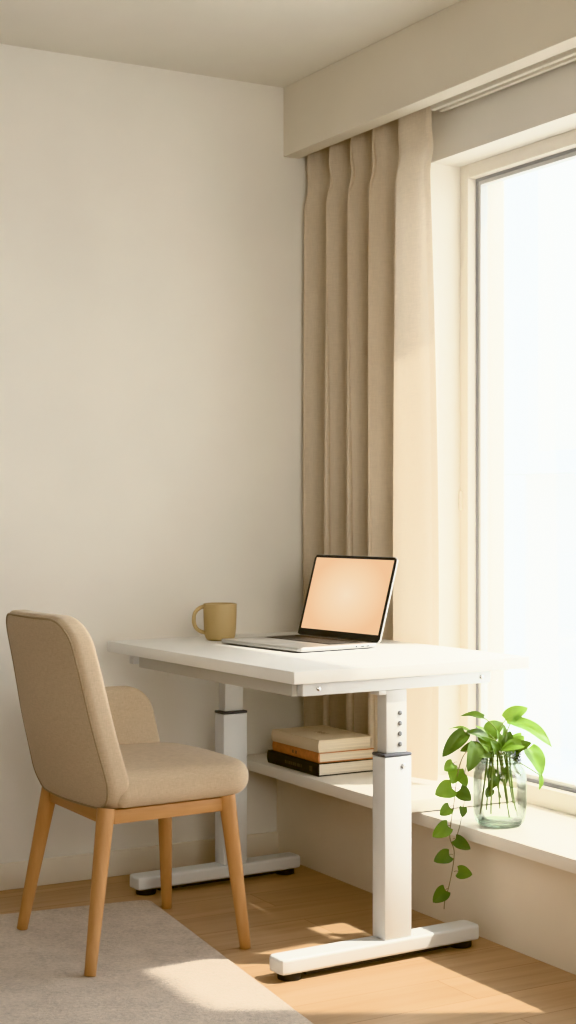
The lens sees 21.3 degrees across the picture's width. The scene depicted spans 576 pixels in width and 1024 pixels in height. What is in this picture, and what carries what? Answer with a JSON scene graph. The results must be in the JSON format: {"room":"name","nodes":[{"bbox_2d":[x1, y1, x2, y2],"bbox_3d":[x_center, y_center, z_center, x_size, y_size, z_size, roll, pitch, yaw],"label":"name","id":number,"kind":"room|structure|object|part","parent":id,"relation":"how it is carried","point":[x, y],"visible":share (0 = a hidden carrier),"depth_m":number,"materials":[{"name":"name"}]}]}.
{"room":"home office","nodes":[
{"label":"home office","id":0,"kind":"room"},
{"bbox_2d":[0,44,307,863],"bbox_3d":[-1.704,-0.140,4.332,4.700,2.609,0.120,0,0,-29],"label":"wall","id":1,"kind":"structure","parent":0,"point":[152,219],"depth_m":4.97,"materials":[{"name":"paint"}]},
{"bbox_2d":[0,831,277,890],"bbox_3d":[-1.832,1.124,4.183,4.130,0.082,0.014,0,0,-29],"label":"baseboard","id":2,"kind":"structure","parent":1,"relation":"attached to","point":[71,868],"depth_m":4.92,"materials":[{"name":"paint"}]},
{"bbox_2d":[0,0,461,87],"bbox_3d":[-0.166,-1.504,1.613,4.700,0.120,6.370,0,0,-29],"label":"ceiling","id":3,"kind":"structure","parent":0,"point":[277,43],"depth_m":4.60,"materials":[{"name":"paint"}]},
{"bbox_2d":[284,0,575,158],"bbox_3d":[1.525,-1.327,2.557,0.061,0.235,6.150,0,0,-29],"label":"valance","id":4,"kind":"object","parent":3,"relation":"attached to","point":[466,45],"visible":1,"depth_m":4.49,"materials":[{"name":"paint"}]},
{"bbox_2d":[430,47,575,111],"bbox_3d":[1.482,-1.219,2.792,0.066,0.024,4.200,0,0,-29],"label":"track","id":5,"kind":"object","parent":4,"relation":"attached to","point":[566,57],"visible":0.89,"depth_m":4.30,"materials":[{"name":"beige metal"}]},
{"bbox_2d":[303,106,438,780],"bbox_3d":[0.274,-0.266,4.912,0.094,2.138,0.758,0,0,-29],"label":"curtain","id":6,"kind":"object","parent":5,"relation":"hanging from","point":[370,457],"visible":0.77,"depth_m":4.86,"materials":[{"name":"fabric"}]},
{"bbox_2d":[0,865,575,1023],"bbox_3d":[-0.166,1.225,1.613,4.700,0.120,6.370,0,0,-29],"label":"floor","id":7,"kind":"structure","parent":0,"point":[486,982],"depth_m":3.97,"materials":[{"name":"brown wood"}]},
{"bbox_2d":[0,900,312,1023],"bbox_3d":[-1.010,1.160,3.295,2.100,0.009,1.900,0,0,-23],"label":"rug","id":8,"kind":"object","parent":7,"relation":"on","point":[152,968],"visible":0.98,"depth_m":3.80,"materials":[{"name":"carpet"}]},
{"bbox_2d":[6,610,250,976],"bbox_3d":[-0.442,0.715,4.154,0.601,0.904,0.544,0,0,-33],"label":"dining chair","id":9,"kind":"object","parent":8,"relation":"on","point":[97,753],"visible":1,"depth_m":3.99,"materials":[{"name":"fabric"}]},
{"bbox_3d":[-0.692,0.955,4.243,0.119,0.407,0.046,0,0,11],"label":"leg","id":10,"kind":"part","parent":9,"relation":"part of","materials":[{"name":"brown wood"}]},
{"bbox_3d":[-0.603,0.516,4.051,0.193,0.506,0.484,0,0,-33],"label":"backrest","id":11,"kind":"part","parent":9,"relation":"part of","materials":[{"name":"fabric"}]},
{"bbox_3d":[-0.560,0.779,4.071,0.020,0.036,0.346,0,0,-30],"label":"seat rail","id":12,"kind":"part","parent":9,"relation":"part of","materials":[{"name":"brown wood"}]},
{"bbox_3d":[-0.473,0.954,3.864,0.046,0.408,0.131,0,0,13],"label":"leg","id":13,"kind":"part","parent":9,"relation":"part of","materials":[{"name":"brown wood"}]},
{"bbox_3d":[-0.528,0.623,4.349,0.380,0.254,0.094,0,0,-33],"label":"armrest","id":14,"kind":"part","parent":9,"relation":"part of","materials":[{"name":"fabric"}]},
{"bbox_3d":[-0.362,0.960,4.475,0.046,0.415,0.107,0,0,-5],"label":"leg","id":15,"kind":"part","parent":9,"relation":"part of","materials":[{"name":"brown wood"}]},
{"bbox_3d":[-0.314,0.779,4.005,0.322,0.036,0.020,0,0,-33],"label":"seat rail","id":16,"kind":"part","parent":9,"relation":"part of","materials":[{"name":"brown wood"}]},
{"bbox_3d":[-0.382,0.705,4.195,0.427,0.109,0.479,0,0,-33],"label":"seat","id":17,"kind":"part","parent":9,"relation":"part of","materials":[{"name":"fabric"}]},
{"bbox_3d":[-0.143,0.960,4.098,0.089,0.414,0.046,0,0,12],"label":"leg","id":18,"kind":"part","parent":9,"relation":"part of","materials":[{"name":"brown wood"}]},
{"bbox_2d":[107,632,528,981],"bbox_3d":[0.040,0.780,4.435,0.787,0.770,1.078,0,0,-32],"label":"desk","id":19,"kind":"object","parent":7,"relation":"on","point":[385,670],"visible":0.94,"depth_m":4.02,"materials":[{"name":"white laminate"}]},
{"bbox_3d":[-0.219,0.444,4.810,0.603,0.034,0.028,0,0,-32],"label":"rail","id":20,"kind":"part","parent":19,"relation":"part of","materials":[{"name":"white"}]},
{"bbox_2d":[192,602,236,640],"bbox_3d":[-0.217,0.338,4.723,0.104,0.113,0.126,0,0,42],"label":"mug","id":21,"kind":"object","parent":19,"relation":"on","point":[219,617],"visible":0.95,"depth_m":4.69,"materials":[{"name":"beige ceramic"}]},
{"bbox_3d":[-0.272,0.332,4.715,0.048,0.095,0.014,0,0,-15],"label":"handle","id":22,"kind":"part","parent":21,"relation":"part of","materials":[{"name":"beige ceramic"}]},
{"bbox_3d":[-0.208,0.445,4.215,0.022,0.036,0.861,0,0,-32],"label":"rail","id":23,"kind":"part","parent":19,"relation":"part of","materials":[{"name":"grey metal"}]},
{"bbox_2d":[222,555,397,651],"bbox_3d":[0.061,0.264,4.543,0.367,0.262,0.396,0,0,-36],"label":"laptop","id":24,"kind":"object","parent":19,"relation":"on","point":[346,605],"visible":1,"depth_m":4.59,"materials":[{"name":"silver metal"}]},
{"bbox_3d":[0.178,0.257,4.629,0.076,0.249,0.396,0,0,-36],"label":"lid","id":25,"kind":"part","parent":24,"relation":"part of","materials":[{"name":"silver metal"}]},
{"bbox_3d":[0.286,0.444,3.998,0.603,0.034,0.028,0,0,-32],"label":"rail","id":26,"kind":"part","parent":19,"relation":"part of","materials":[{"name":"white metal"}]},
{"bbox_2d":[277,779,575,974],"bbox_3d":[1.680,1.028,2.645,0.470,0.275,6.150,0,0,-29],"label":"wall","id":27,"kind":"structure","parent":0,"point":[525,906],"depth_m":4.30,"materials":[{"name":"paint"}]},
{"bbox_2d":[411,801,575,873],"bbox_3d":[1.827,0.873,2.326,0.528,0.036,5.450,0,0,-29],"label":"window sill","id":28,"kind":"structure","parent":27,"relation":"on","point":[546,836],"depth_m":4.13,"materials":[{"name":"paint"}]},
{"bbox_2d":[473,750,526,827],"bbox_3d":[0.579,0.750,4.195,0.146,0.208,0.146,0,0,-29],"label":"glass jar","id":29,"kind":"object","parent":28,"relation":"on","point":[480,818],"visible":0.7,"depth_m":4.16,"materials":[{"name":"clear glass"}]},
{"bbox_2d":[432,705,551,906],"bbox_3d":[0.553,0.805,4.181,0.324,0.545,0.132,0,0,2],"label":"trailing plant","id":30,"kind":"object","parent":29,"relation":"in","point":[487,735],"visible":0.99,"depth_m":4.16,"materials":[{"name":"green plant"}]},
{"bbox_2d":[430,61,575,774],"bbox_3d":[1.761,-0.270,2.691,0.285,2.349,6.150,0,0,-29],"label":"window casing","id":31,"kind":"structure","parent":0,"point":[540,107],"depth_m":4.77,"materials":[{"name":"paint"}]},
{"bbox_2d":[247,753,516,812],"bbox_3d":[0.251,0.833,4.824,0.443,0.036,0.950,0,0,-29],"label":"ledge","id":32,"kind":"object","parent":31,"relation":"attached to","point":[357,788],"visible":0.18,"depth_m":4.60,"materials":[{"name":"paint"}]},
{"bbox_2d":[267,750,372,776],"bbox_3d":[0.101,0.795,4.903,0.209,0.040,0.318,0,0,-30],"label":"book","id":33,"kind":"object","parent":32,"relation":"on","point":[274,757],"visible":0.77,"depth_m":4.79,"materials":[{"name":"brown paper"}]},
{"bbox_2d":[272,741,373,762],"bbox_3d":[0.109,0.758,4.899,0.204,0.032,0.300,0,0,-28],"label":"book","id":34,"kind":"object","parent":33,"relation":"on","point":[359,754],"visible":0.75,"depth_m":4.79,"materials":[{"name":"paper"}]},
{"bbox_2d":[271,725,371,752],"bbox_3d":[0.105,0.723,4.893,0.199,0.038,0.290,0,0,-31],"label":"book","id":35,"kind":"object","parent":34,"relation":"on","point":[320,738],"visible":1,"depth_m":4.81,"materials":[{"name":"beige paper"}]},
{"bbox_2d":[459,129,575,815],"bbox_3d":[0.940,-0.112,4.166,0.097,1.933,1.487,0,0,-29],"label":"window","id":36,"kind":"structure","parent":31,"relation":"in","point":[476,179],"depth_m":4.76,"materials":[{"name":"grey"}]}
]}

